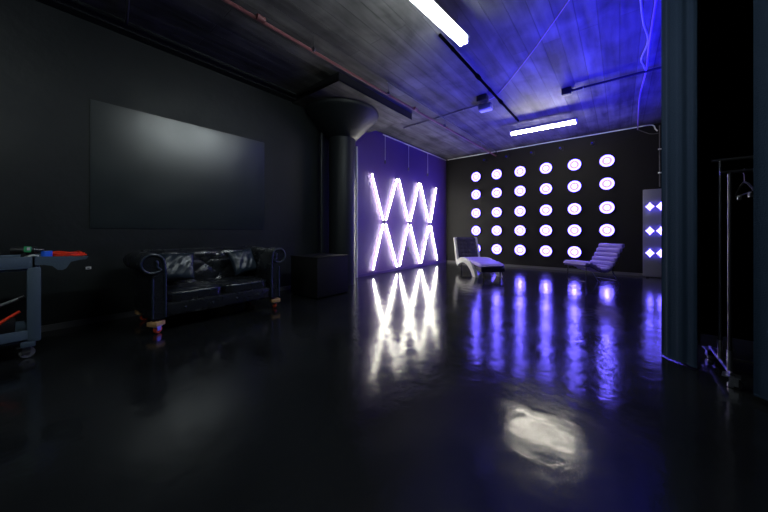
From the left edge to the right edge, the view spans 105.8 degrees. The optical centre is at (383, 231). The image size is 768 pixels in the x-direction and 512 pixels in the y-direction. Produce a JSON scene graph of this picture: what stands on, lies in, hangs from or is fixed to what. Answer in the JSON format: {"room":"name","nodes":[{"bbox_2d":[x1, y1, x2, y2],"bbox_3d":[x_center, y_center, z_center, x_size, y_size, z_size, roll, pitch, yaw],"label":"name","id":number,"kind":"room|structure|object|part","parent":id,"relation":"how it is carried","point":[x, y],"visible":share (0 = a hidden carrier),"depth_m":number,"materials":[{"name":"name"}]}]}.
{"room":"photo studio","nodes":[
{"label":"photo studio","id":0,"kind":"room"},
{"bbox_2d":[0,0,445,325],"bbox_3d":[-1.837,-0.810,6.095,0.200,3.920,13.540,0,0,39],"label":"wall","id":1,"kind":"structure","parent":0,"point":[53,61],"depth_m":3.90,"materials":[{"name":"black paint"}]},
{"bbox_2d":[36,0,295,101],"bbox_3d":[-3.827,-2.705,3.369,0.150,0.130,6.400,0,0,39],"label":"trim","id":2,"kind":"structure","parent":1,"relation":"attached to","point":[77,8],"depth_m":4.11,"materials":[{"name":"black paint"}]},
{"bbox_2d":[41,285,290,331],"bbox_3d":[-3.642,1.115,3.696,0.025,0.070,7.140,0,0,39],"label":"baseboard","id":3,"kind":"structure","parent":1,"relation":"attached to","point":[56,326],"depth_m":3.63,"materials":[{"name":"grey paint"}]},
{"bbox_2d":[90,99,263,228],"bbox_3d":[-2.966,-0.860,4.538,0.012,1.620,2.300,0,0,39],"label":"board","id":4,"kind":"object","parent":1,"relation":"attached to","point":[147,170],"visible":1,"depth_m":4.27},
{"bbox_2d":[355,146,357,277],"bbox_3d":[-0.686,-0.500,7.311,0.054,3.300,0.060,0,0,39],"label":"conduit","id":5,"kind":"object","parent":1,"relation":"attached to","point":[356,166],"visible":1,"depth_m":7.29,"materials":[{"name":"white"}]},
{"bbox_2d":[371,172,383,220],"bbox_3d":[-0.182,-0.945,7.919,0.064,1.303,0.544,0,0,39],"label":"tube","id":6,"kind":"object","parent":1,"relation":"attached to","point":[371,172],"visible":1,"depth_m":7.89,"materials":[{"name":"white plastic"}]},
{"bbox_2d":[372,222,383,271],"bbox_3d":[-0.166,0.400,7.939,0.064,1.332,0.494,0,0,39],"label":"tube","id":7,"kind":"object","parent":1,"relation":"attached to","point":[383,222],"visible":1,"depth_m":7.92,"materials":[{"name":"white plastic"}]},
{"bbox_2d":[385,177,397,221],"bbox_3d":[0.213,-0.955,8.404,0.064,1.324,0.595,0,0,39],"label":"tube","id":8,"kind":"object","parent":1,"relation":"attached to","point":[397,177],"visible":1,"depth_m":8.39,"materials":[{"name":"white plastic"}]},
{"bbox_2d":[385,223,397,267],"bbox_3d":[0.209,0.400,8.400,0.064,1.334,0.585,0,0,39],"label":"tube","id":9,"kind":"object","parent":1,"relation":"attached to","point":[385,223],"visible":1,"depth_m":8.38,"materials":[{"name":"white plastic"}]},
{"bbox_2d":[355,260,445,277],"bbox_3d":[0.732,1.115,9.071,0.030,0.070,5.200,0,0,39],"label":"baseboard","id":10,"kind":"structure","parent":1,"relation":"attached to","point":[438,262],"depth_m":8.64,"materials":[{"name":"paint"}]},
{"bbox_2d":[398,178,408,222],"bbox_3d":[0.598,-0.955,8.877,0.064,1.323,0.555,0,0,39],"label":"tube","id":11,"kind":"object","parent":1,"relation":"attached to","point":[398,178],"visible":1,"depth_m":8.85,"materials":[{"name":"white plastic"}]},
{"bbox_2d":[399,223,408,266],"bbox_3d":[0.607,0.400,8.889,0.064,1.333,0.524,0,0,39],"label":"tube","id":12,"kind":"object","parent":1,"relation":"attached to","point":[408,223],"visible":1,"depth_m":8.88,"materials":[{"name":"white plastic"}]},
{"bbox_2d":[383,134,445,160],"bbox_3d":[1.173,-2.735,9.614,0.030,0.024,3.800,0,0,39],"label":"rail","id":13,"kind":"object","parent":1,"relation":"attached to","point":[383,134],"visible":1,"depth_m":9.27,"materials":[{"name":"white"}]},
{"bbox_2d":[410,182,419,222],"bbox_3d":[0.982,-0.965,9.351,0.064,1.343,0.554,0,0,39],"label":"tube","id":14,"kind":"object","parent":1,"relation":"attached to","point":[419,182],"visible":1,"depth_m":9.33,"materials":[{"name":"white plastic"}]},
{"bbox_2d":[410,224,419,263],"bbox_3d":[0.995,0.400,9.366,0.064,1.334,0.595,0,0,39],"label":"tube","id":15,"kind":"object","parent":1,"relation":"attached to","point":[410,224],"visible":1,"depth_m":9.35,"materials":[{"name":"white plastic"}]},
{"bbox_2d":[420,183,429,222],"bbox_3d":[1.377,-0.965,9.836,0.064,1.344,0.605,0,0,39],"label":"tube","id":16,"kind":"object","parent":1,"relation":"attached to","point":[420,183],"visible":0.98,"depth_m":9.84,"materials":[{"name":"white plastic"}]},
{"bbox_2d":[421,224,429,263],"bbox_3d":[1.392,0.400,9.855,0.064,1.333,0.554,0,0,39],"label":"tube","id":17,"kind":"object","parent":1,"relation":"attached to","point":[429,224],"visible":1,"depth_m":9.84,"materials":[{"name":"white plastic"}]},
{"bbox_2d":[430,187,436,223],"bbox_3d":[1.742,-0.955,10.286,0.064,1.321,0.444,0,0,39],"label":"tube","id":18,"kind":"object","parent":1,"relation":"attached to","point":[435,187],"visible":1,"depth_m":10.27,"materials":[{"name":"white plastic"}]},
{"bbox_2d":[430,224,437,260],"bbox_3d":[1.768,0.390,10.317,0.064,1.313,0.524,0,0,39],"label":"tube","id":19,"kind":"object","parent":1,"relation":"attached to","point":[430,224],"visible":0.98,"depth_m":10.31,"materials":[{"name":"white plastic"}]},
{"bbox_2d":[79,0,660,159],"bbox_3d":[1.418,-2.870,3.487,8.600,0.200,13.600,0,0,39],"label":"ceiling","id":20,"kind":"structure","parent":0,"point":[395,42],"depth_m":4.48,"materials":[{"name":"concrete"}]},
{"bbox_2d":[292,72,411,132],"bbox_3d":[-0.607,-2.692,6.339,1.400,0.155,2.270,0,0,39],"label":"panel","id":21,"kind":"object","parent":20,"relation":"attached to","point":[338,85],"visible":0.64,"depth_m":5.67,"materials":[{"name":"black paint"}]},
{"bbox_2d":[222,0,495,155],"bbox_3d":[-0.347,-2.667,4.948,0.108,0.206,13.041,0,0,40],"label":"pipe","id":22,"kind":"object","parent":20,"relation":"hanging from","point":[257,17],"visible":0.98,"depth_m":4.34,"materials":[{"name":"red"}]},
{"bbox_2d":[411,0,468,46],"bbox_3d":[0.386,-2.619,3.134,0.150,0.302,1.966,0,0,44],"label":"fluorescent light","id":23,"kind":"object","parent":20,"relation":"hanging from","point":[432,9],"visible":1,"depth_m":3.44,"materials":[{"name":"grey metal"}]},
{"bbox_2d":[403,104,480,128],"bbox_3d":[1.305,-2.747,6.955,2.153,0.046,0.042,0,0,42],"label":"conduit","id":24,"kind":"object","parent":20,"relation":"attached to","point":[479,104],"visible":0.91,"depth_m":6.82,"materials":[{"name":"grey metal"}]},
{"bbox_2d":[387,81,497,152],"bbox_3d":[1.967,-2.730,7.571,0.042,0.080,6.030,0,0,39],"label":"conduit","id":25,"kind":"object","parent":20,"relation":"hanging from","point":[387,81],"visible":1,"depth_m":6.59,"materials":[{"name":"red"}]},
{"bbox_2d":[439,33,518,121],"bbox_3d":[2.029,-2.727,5.555,0.072,0.086,3.980,0,0,39],"label":"conduit","id":26,"kind":"object","parent":20,"relation":"hanging from","point":[478,77],"visible":1,"depth_m":4.94,"materials":[{"name":"black metal"}]},
{"bbox_2d":[477,93,492,112],"bbox_3d":[2.062,-2.647,5.976,0.260,0.247,0.335,0,0,39],"label":"emergency light","id":27,"kind":"object","parent":20,"relation":"attached to","point":[484,98],"visible":1,"depth_m":5.93,"materials":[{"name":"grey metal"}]},
{"bbox_2d":[489,0,569,99],"bbox_3d":[2.238,-2.736,4.623,0.157,0.063,2.751,0,0,-1],"label":"cord","id":28,"kind":"object","parent":20,"relation":"hanging from","point":[568,0],"visible":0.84,"depth_m":4.25,"materials":[{"name":"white plastic"}]},
{"bbox_2d":[510,117,576,135],"bbox_3d":[3.716,-2.589,6.838,1.391,0.362,0.120,0,0,37],"label":"fluorescent light","id":29,"kind":"object","parent":20,"relation":"hanging from","point":[512,132],"visible":0.98,"depth_m":6.78,"materials":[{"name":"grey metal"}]},
{"bbox_2d":[561,86,573,96],"bbox_3d":[3.546,-2.710,5.598,0.200,0.120,0.130,0,0,39],"label":"junction box","id":30,"kind":"object","parent":20,"relation":"attached to","point":[567,91],"visible":1,"depth_m":5.57,"materials":[{"name":"black paint"}]},
{"bbox_2d":[574,66,660,90],"bbox_3d":[4.320,-2.725,4.981,1.860,0.089,0.060,0,0,38],"label":"conduit","id":31,"kind":"object","parent":20,"relation":"hanging from","point":[656,68],"visible":0.52,"depth_m":5.12,"materials":[{"name":"black metal"}]},
{"bbox_2d":[640,0,648,69],"bbox_3d":[3.609,-2.735,4.025,0.099,0.052,2.407,0,0,42],"label":"cable","id":32,"kind":"object","parent":20,"relation":"attached to","point":[641,5],"visible":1,"depth_m":3.94,"materials":[{"name":"grey plastic"}]},
{"bbox_2d":[637,0,656,129],"bbox_3d":[4.672,-2.715,5.230,0.065,0.076,6.211,0,0,39],"label":"cable","id":33,"kind":"object","parent":20,"relation":"attached to","point":[655,1],"visible":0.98,"depth_m":4.40,"materials":[{"name":"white plastic"}]},
{"bbox_2d":[661,0,697,368],"bbox_3d":[2.592,-0.811,2.560,0.051,3.906,0.283,0,0,-7],"label":"curtain","id":34,"kind":"object","parent":20,"relation":"hanging from","point":[679,18],"visible":1,"depth_m":2.54,"materials":[{"name":"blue fabric"}]},
{"bbox_2d":[698,0,752,346],"bbox_3d":[3.349,-0.892,2.264,1.320,3.744,0.541,0,0,39],"label":"wall","id":35,"kind":"structure","parent":20,"relation":"hanging from","point":[725,27],"depth_m":2.70,"materials":[{"name":"black paint"}]},
{"bbox_2d":[753,0,767,400],"bbox_3d":[2.556,-0.827,1.491,0.067,3.874,0.961,0,0,-8],"label":"curtain","id":36,"kind":"object","parent":20,"relation":"hanging from","point":[760,7],"visible":1,"depth_m":1.93,"materials":[{"name":"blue fabric"}]},
{"bbox_2d":[0,262,767,511],"bbox_3d":[1.418,1.250,3.487,8.600,0.200,13.600,0,0,39],"label":"floor","id":37,"kind":"structure","parent":0,"point":[441,387],"depth_m":1.88,"materials":[{"name":"black concrete"}]},
{"bbox_2d":[0,254,87,357],"bbox_3d":[-3.609,0.688,2.532,0.523,0.925,1.405,0,0,39],"label":"utility cart","id":38,"kind":"object","parent":37,"relation":"on","point":[27,332],"visible":0.99,"depth_m":2.64,"materials":[{"name":"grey metal"}]},
{"bbox_2d":[0,318,15,333],"bbox_3d":[-3.571,0.877,2.646,0.220,0.152,0.260,0,0,39],"label":"case","id":39,"kind":"object","parent":38,"relation":"on","point":[9,326],"visible":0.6,"depth_m":2.65,"materials":[{"name":"black plastic"}]},
{"bbox_2d":[0,311,20,324],"bbox_3d":[-3.416,0.836,2.472,0.035,0.254,0.406,0,0,39],"label":"strap","id":40,"kind":"object","parent":38,"relation":"in","point":[17,312],"visible":1,"depth_m":2.57,"materials":[{"name":"red fabric"}]},
{"bbox_2d":[0,295,25,306],"bbox_3d":[-3.547,0.773,2.519,0.041,0.376,0.553,0,0,42],"label":"bar","id":41,"kind":"object","parent":38,"relation":"on","point":[21,297],"visible":1,"depth_m":2.67,"materials":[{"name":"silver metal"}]},
{"bbox_2d":[0,320,27,346],"bbox_3d":[-3.714,0.939,2.407,0.500,0.102,1.050,0,0,39],"label":"tray","id":42,"kind":"object","parent":38,"relation":"on","point":[20,335],"depth_m":2.59,"materials":[{"name":"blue metal"}]},
{"bbox_2d":[0,254,35,271],"bbox_3d":[-3.714,0.287,2.407,0.500,0.125,1.050,0,0,39],"label":"tray","id":43,"kind":"object","parent":38,"relation":"on","point":[8,263],"depth_m":2.59,"materials":[{"name":"blue metal"}]},
{"bbox_2d":[10,246,43,256],"bbox_3d":[-3.286,0.228,2.679,0.200,0.192,0.076,0,0,-30],"label":"power tool","id":44,"kind":"object","parent":38,"relation":"on","point":[26,250],"visible":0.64,"depth_m":2.65,"materials":[{"name":"black plastic"}]},
{"bbox_3d":[-3.309,0.169,2.669,0.150,0.068,0.068,0,0,-30],"label":"motor","id":45,"kind":"part","parent":44,"relation":"part of","materials":[{"name":"black plastic"}]},
{"bbox_3d":[-3.261,0.159,2.655,0.045,0.055,0.006,0,0,-30],"label":"label plate","id":46,"kind":"part","parent":44,"relation":"part of","materials":[{"name":"green plastic"}]},
{"bbox_3d":[-3.226,0.682,2.650,0.055,0.725,0.122,0,0,39],"label":"corner post","id":47,"kind":"part","parent":38,"relation":"part of","materials":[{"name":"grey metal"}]},
{"bbox_2d":[41,251,52,255],"bbox_3d":[-3.196,0.213,2.751,0.072,0.068,0.072,0,0,39],"label":"tape roll","id":48,"kind":"object","parent":38,"relation":"on","point":[43,253],"visible":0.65,"depth_m":2.73,"materials":[{"name":"blue plastic"}]},
{"bbox_2d":[53,251,86,255],"bbox_3d":[-3.229,0.220,2.935,0.271,0.054,0.311,0,0,39],"label":"cable","id":49,"kind":"object","parent":38,"relation":"on","point":[55,253],"visible":0.72,"depth_m":2.91,"materials":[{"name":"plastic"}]},
{"bbox_2d":[123,246,285,332],"bbox_3d":[-2.433,0.691,4.096,0.978,0.918,1.767,0,0,39],"label":"sofa","id":50,"kind":"object","parent":37,"relation":"on","point":[215,284],"visible":0.83,"depth_m":3.82,"materials":[{"name":"black leather"}]},
{"bbox_3d":[-2.892,0.610,3.493,0.855,0.740,0.240,0,0,39],"label":"arm","id":51,"kind":"part","parent":50,"relation":"part of","materials":[{"name":"black leather"}]},
{"bbox_2d":[159,252,194,280],"bbox_3d":[-2.689,0.452,3.779,0.380,0.347,0.222,0,0,-38],"label":"throw pillow","id":52,"kind":"object","parent":50,"relation":"on","point":[180,266],"visible":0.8,"depth_m":3.74,"materials":[{"name":"grey leather"}]},
{"bbox_2d":[167,281,220,301],"bbox_3d":[-2.557,0.765,3.790,0.660,0.188,0.630,0,0,39],"label":"seat cushion","id":53,"kind":"object","parent":50,"relation":"on","point":[177,291],"depth_m":3.63,"materials":[{"name":"black leather"}]},
{"bbox_3d":[-2.099,0.895,3.827,0.025,0.130,1.260,0,0,39],"label":"rail","id":54,"kind":"part","parent":50,"relation":"part of","materials":[{"name":"black leather"}]},
{"bbox_2d":[209,276,265,292],"bbox_3d":[-2.156,0.765,4.283,0.660,0.188,0.630,0,0,39],"label":"seat cushion","id":55,"kind":"object","parent":50,"relation":"on","point":[229,284],"depth_m":4.12,"materials":[{"name":"black leather"}]},
{"bbox_2d":[227,248,256,275],"bbox_3d":[-2.167,0.452,4.469,0.226,0.390,0.410,0,0,29],"label":"throw pillow","id":56,"kind":"object","parent":50,"relation":"on","point":[242,261],"visible":0.99,"depth_m":4.40,"materials":[{"name":"grey leather"}]},
{"bbox_3d":[-1.934,0.610,4.672,0.855,0.740,0.240,0,0,39],"label":"arm","id":57,"kind":"part","parent":50,"relation":"part of","materials":[{"name":"black leather"}]},
{"bbox_2d":[291,253,348,298],"bbox_3d":[-1.202,0.792,5.456,0.760,0.715,0.760,0,0,37],"label":"cube","id":58,"kind":"object","parent":37,"relation":"on","point":[319,275],"visible":1,"depth_m":5.18,"materials":[{"name":"black paint"}]},
{"bbox_2d":[305,98,378,285],"bbox_3d":[-0.758,-0.733,6.326,1.178,3.765,1.620,0,0,39],"label":"column","id":59,"kind":"structure","parent":37,"relation":"on","point":[342,121],"depth_m":6.20,"materials":[{"name":"black paint"}]},
{"bbox_2d":[453,237,504,277],"bbox_3d":[2.588,0.655,8.045,0.730,0.990,1.770,0,0,-7],"label":"chaise longue","id":60,"kind":"object","parent":37,"relation":"on","point":[467,253],"visible":1,"depth_m":8.15,"materials":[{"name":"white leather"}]},
{"bbox_3d":[2.250,0.655,8.102,0.075,0.990,1.530,0,0,-7],"label":"frame","id":61,"kind":"part","parent":60,"relation":"part of","materials":[{"name":"grey"}]},
{"bbox_3d":[2.605,0.915,7.911,0.620,0.156,1.460,0,0,-7],"label":"seat","id":62,"kind":"part","parent":60,"relation":"part of","materials":[{"name":"fabric"}]},
{"bbox_2d":[465,257,503,267],"bbox_3d":[2.607,0.807,7.901,0.640,0.191,1.480,0,0,-7],"label":"seat cushion","id":63,"kind":"object","parent":60,"relation":"on","point":[472,262],"depth_m":7.44,"materials":[{"name":"fabric"}]},
{"bbox_3d":[2.900,0.655,8.187,0.075,0.990,1.530,0,0,-7],"label":"frame","id":64,"kind":"part","parent":60,"relation":"part of","materials":[{"name":"grey"}]},
{"bbox_2d":[563,243,624,285],"bbox_3d":[4.656,0.706,6.446,1.105,0.885,0.540,0,0,-15],"label":"lounge chair","id":65,"kind":"object","parent":37,"relation":"on","point":[605,257],"visible":1,"depth_m":6.38,"materials":[{"name":"fabric"}]},
{"bbox_2d":[563,243,624,272],"bbox_3d":[4.656,0.572,6.446,1.105,0.618,0.540,0,0,-15],"label":"cushion","id":66,"kind":"object","parent":65,"relation":"on","point":[605,257],"depth_m":6.38,"materials":[{"name":"purple fabric"}]},
{"bbox_2d":[643,189,660,277],"bbox_3d":[6.899,0.035,7.240,0.660,2.230,0.240,0,0,39],"label":"light panel","id":67,"kind":"object","parent":37,"relation":"on","point":[651,197],"visible":0.56,"depth_m":7.31,"materials":[{"name":"grey"}]},
{"bbox_2d":[702,155,752,388],"bbox_3d":[3.012,0.274,2.198,0.729,1.753,0.739,0,0,39],"label":"clothes rack","id":68,"kind":"object","parent":37,"relation":"on","point":[734,382],"visible":1,"depth_m":2.19,"materials":[{"name":"grey metal"}]},
{"bbox_3d":[3.008,-0.590,2.194,0.720,0.026,0.026,0,0,39],"label":"rail","id":69,"kind":"part","parent":68,"relation":"part of","materials":[{"name":"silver metal"}]},
{"bbox_3d":[2.838,-0.450,1.984,0.720,0.026,0.026,0,0,39],"label":"rail","id":70,"kind":"part","parent":68,"relation":"part of","materials":[{"name":"grey metal"}]},
{"bbox_2d":[735,168,752,199],"bbox_3d":[2.652,-0.358,2.136,0.020,0.225,0.414,0,0,39],"label":"clothes hanger","id":71,"kind":"object","parent":68,"relation":"hanging from","point":[749,194],"visible":0.98,"depth_m":2.13,"materials":[{"name":"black metal"}]},
{"bbox_3d":[2.652,-0.323,2.136,0.012,0.104,0.414,0,0,39],"label":"frame","id":72,"kind":"part","parent":71,"relation":"part of","materials":[{"name":"black plastic"}]},
{"bbox_2d":[446,123,660,272],"bbox_3d":[4.978,-0.810,9.150,6.520,3.920,0.200,0,0,39],"label":"wall","id":73,"kind":"structure","parent":0,"point":[635,168],"depth_m":8.79,"materials":[{"name":"black paint"}]},
{"bbox_2d":[471,172,480,181],"bbox_3d":[3.283,-1.968,10.355,0.352,0.352,0.068,0,0,39],"label":"round light","id":74,"kind":"object","parent":73,"relation":"attached to","point":[476,176],"visible":1,"depth_m":10.34,"materials":[{"name":"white plastic"}]},
{"bbox_2d":[471,208,480,217],"bbox_3d":[3.283,-0.675,10.355,0.352,0.352,0.068,0,0,39],"label":"round light","id":75,"kind":"object","parent":73,"relation":"attached to","point":[475,212],"visible":1,"depth_m":10.34,"materials":[{"name":"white plastic"}]},
{"bbox_2d":[471,226,480,235],"bbox_3d":[3.283,-0.050,10.355,0.352,0.352,0.068,0,0,39],"label":"round light","id":76,"kind":"object","parent":73,"relation":"attached to","point":[476,230],"visible":1,"depth_m":10.34,"materials":[{"name":"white plastic"}]},
{"bbox_2d":[471,190,480,198],"bbox_3d":[3.283,-1.335,10.355,0.352,0.352,0.068,0,0,39],"label":"round light","id":77,"kind":"object","parent":73,"relation":"attached to","point":[475,194],"visible":1,"depth_m":10.34,"materials":[{"name":"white plastic"}]},
{"bbox_2d":[491,225,501,235],"bbox_3d":[3.844,-0.050,9.899,0.352,0.352,0.068,0,0,39],"label":"round light","id":78,"kind":"object","parent":73,"relation":"attached to","point":[496,230],"visible":1,"depth_m":9.88,"materials":[{"name":"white plastic"}]},
{"bbox_2d":[491,207,501,216],"bbox_3d":[3.844,-0.675,9.899,0.352,0.352,0.068,0,0,39],"label":"round light","id":79,"kind":"object","parent":73,"relation":"attached to","point":[496,212],"visible":1,"depth_m":9.88,"materials":[{"name":"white plastic"}]},
{"bbox_2d":[491,169,501,178],"bbox_3d":[3.844,-1.968,9.899,0.352,0.352,0.068,0,0,39],"label":"round light","id":80,"kind":"object","parent":73,"relation":"attached to","point":[496,174],"visible":1,"depth_m":9.88,"materials":[{"name":"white plastic"}]},
{"bbox_2d":[491,188,501,197],"bbox_3d":[3.844,-1.335,9.899,0.352,0.352,0.068,0,0,39],"label":"round light","id":81,"kind":"object","parent":73,"relation":"attached to","point":[496,192],"visible":1,"depth_m":9.88,"materials":[{"name":"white plastic"}]},
{"bbox_2d":[491,244,501,253],"bbox_3d":[3.844,0.585,9.899,0.352,0.352,0.068,0,0,39],"label":"round light","id":82,"kind":"object","parent":73,"relation":"attached to","point":[496,248],"visible":1,"depth_m":9.88,"materials":[{"name":"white plastic"}]},
{"bbox_2d":[514,166,525,176],"bbox_3d":[4.420,-1.968,9.431,0.352,0.352,0.068,0,0,39],"label":"round light","id":83,"kind":"object","parent":73,"relation":"attached to","point":[519,171],"visible":1,"depth_m":9.42,"materials":[{"name":"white plastic"}]},
{"bbox_2d":[514,225,525,235],"bbox_3d":[4.420,-0.050,9.431,0.352,0.352,0.068,0,0,39],"label":"round light","id":84,"kind":"object","parent":73,"relation":"attached to","point":[519,230],"visible":1,"depth_m":9.42,"materials":[{"name":"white plastic"}]},
{"bbox_2d":[514,206,525,216],"bbox_3d":[4.420,-0.675,9.431,0.352,0.352,0.068,0,0,39],"label":"round light","id":85,"kind":"object","parent":73,"relation":"attached to","point":[519,211],"visible":1,"depth_m":9.42,"materials":[{"name":"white plastic"}]},
{"bbox_2d":[514,185,525,195],"bbox_3d":[4.420,-1.335,9.431,0.352,0.352,0.068,0,0,39],"label":"round light","id":86,"kind":"object","parent":73,"relation":"attached to","point":[520,190],"visible":1,"depth_m":9.41,"materials":[{"name":"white plastic"}]},
{"bbox_2d":[514,245,525,254],"bbox_3d":[4.420,0.585,9.431,0.352,0.352,0.068,0,0,39],"label":"round light","id":87,"kind":"object","parent":73,"relation":"attached to","point":[519,249],"visible":1,"depth_m":9.41,"materials":[{"name":"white plastic"}]},
{"bbox_2d":[446,260,642,275],"bbox_3d":[4.828,1.115,9.124,6.320,0.070,0.030,0,0,39],"label":"baseboard","id":88,"kind":"structure","parent":73,"relation":"attached to","point":[508,265],"depth_m":8.65,"materials":[{"name":"grey paint"}]},
{"bbox_2d":[539,162,551,173],"bbox_3d":[4.998,-1.968,8.961,0.352,0.352,0.068,0,0,39],"label":"round light","id":89,"kind":"object","parent":73,"relation":"attached to","point":[545,168],"visible":1,"depth_m":8.94,"materials":[{"name":"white plastic"}]},
{"bbox_2d":[539,204,551,215],"bbox_3d":[4.998,-0.675,8.961,0.352,0.352,0.068,0,0,39],"label":"round light","id":90,"kind":"object","parent":73,"relation":"attached to","point":[545,210],"visible":1,"depth_m":8.95,"materials":[{"name":"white plastic"}]},
{"bbox_2d":[539,245,551,256],"bbox_3d":[4.998,0.585,8.961,0.352,0.352,0.068,0,0,39],"label":"round light","id":91,"kind":"object","parent":73,"relation":"attached to","point":[545,250],"visible":1,"depth_m":8.95,"materials":[{"name":"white plastic"}]},
{"bbox_2d":[539,183,551,193],"bbox_3d":[4.998,-1.335,8.961,0.352,0.352,0.068,0,0,39],"label":"round light","id":92,"kind":"object","parent":73,"relation":"attached to","point":[546,188],"visible":1,"depth_m":8.95,"materials":[{"name":"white plastic"}]},
{"bbox_2d":[539,225,551,235],"bbox_3d":[4.998,-0.050,8.961,0.352,0.352,0.068,0,0,39],"label":"round light","id":93,"kind":"object","parent":73,"relation":"attached to","point":[545,230],"visible":1,"depth_m":8.95,"materials":[{"name":"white plastic"}]},
{"bbox_2d":[449,124,657,159],"bbox_3d":[4.697,-2.668,9.224,5.852,0.212,0.028,0,0,39],"label":"cable","id":94,"kind":"object","parent":73,"relation":"attached to","point":[650,124],"visible":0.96,"depth_m":8.61,"materials":[{"name":"white plastic"}]},
{"bbox_2d":[567,246,581,257],"bbox_3d":[5.572,0.585,8.494,0.352,0.352,0.068,0,0,39],"label":"round light","id":95,"kind":"object","parent":73,"relation":"attached to","point":[573,251],"visible":1,"depth_m":8.48,"materials":[{"name":"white plastic"}]},
{"bbox_2d":[567,159,581,170],"bbox_3d":[5.572,-1.968,8.494,0.352,0.352,0.068,0,0,39],"label":"round light","id":96,"kind":"object","parent":73,"relation":"attached to","point":[574,164],"visible":1,"depth_m":8.48,"materials":[{"name":"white plastic"}]},
{"bbox_2d":[567,180,581,191],"bbox_3d":[5.572,-1.335,8.494,0.352,0.352,0.068,0,0,39],"label":"round light","id":97,"kind":"object","parent":73,"relation":"attached to","point":[573,186],"visible":1,"depth_m":8.48,"materials":[{"name":"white plastic"}]},
{"bbox_2d":[567,203,581,214],"bbox_3d":[5.572,-0.675,8.494,0.352,0.352,0.068,0,0,39],"label":"round light","id":98,"kind":"object","parent":73,"relation":"attached to","point":[574,208],"visible":1,"depth_m":8.47,"materials":[{"name":"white plastic"}]},
{"bbox_2d":[567,224,581,235],"bbox_3d":[5.572,-0.050,8.494,0.352,0.352,0.068,0,0,39],"label":"round light","id":99,"kind":"object","parent":73,"relation":"attached to","point":[573,230],"visible":1,"depth_m":8.48,"materials":[{"name":"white plastic"}]},
{"bbox_2d":[599,177,614,189],"bbox_3d":[6.158,-1.335,8.018,0.352,0.352,0.068,0,0,39],"label":"round light","id":100,"kind":"object","parent":73,"relation":"attached to","point":[607,183],"visible":1,"depth_m":8.00,"materials":[{"name":"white plastic"}]},
{"bbox_2d":[599,154,614,166],"bbox_3d":[6.158,-1.968,8.018,0.352,0.352,0.068,0,0,39],"label":"round light","id":101,"kind":"object","parent":73,"relation":"attached to","point":[607,160],"visible":1,"depth_m":8.00,"materials":[{"name":"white plastic"}]},
{"bbox_2d":[599,201,614,213],"bbox_3d":[6.158,-0.675,8.018,0.352,0.352,0.068,0,0,39],"label":"round light","id":102,"kind":"object","parent":73,"relation":"attached to","point":[606,207],"visible":1,"depth_m":8.00,"materials":[{"name":"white plastic"}]},
{"bbox_2d":[599,224,614,236],"bbox_3d":[6.158,-0.050,8.018,0.352,0.352,0.068,0,0,39],"label":"round light","id":103,"kind":"object","parent":73,"relation":"attached to","point":[606,230],"visible":1,"depth_m":8.01,"materials":[{"name":"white plastic"}]},
{"bbox_2d":[658,125,660,186],"bbox_3d":[6.983,-1.925,7.352,0.060,1.550,0.035,0,0,39],"label":"conduit","id":104,"kind":"object","parent":73,"relation":"attached to","point":[659,149],"visible":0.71,"depth_m":7.35,"materials":[{"name":"grey metal"}]}
]}

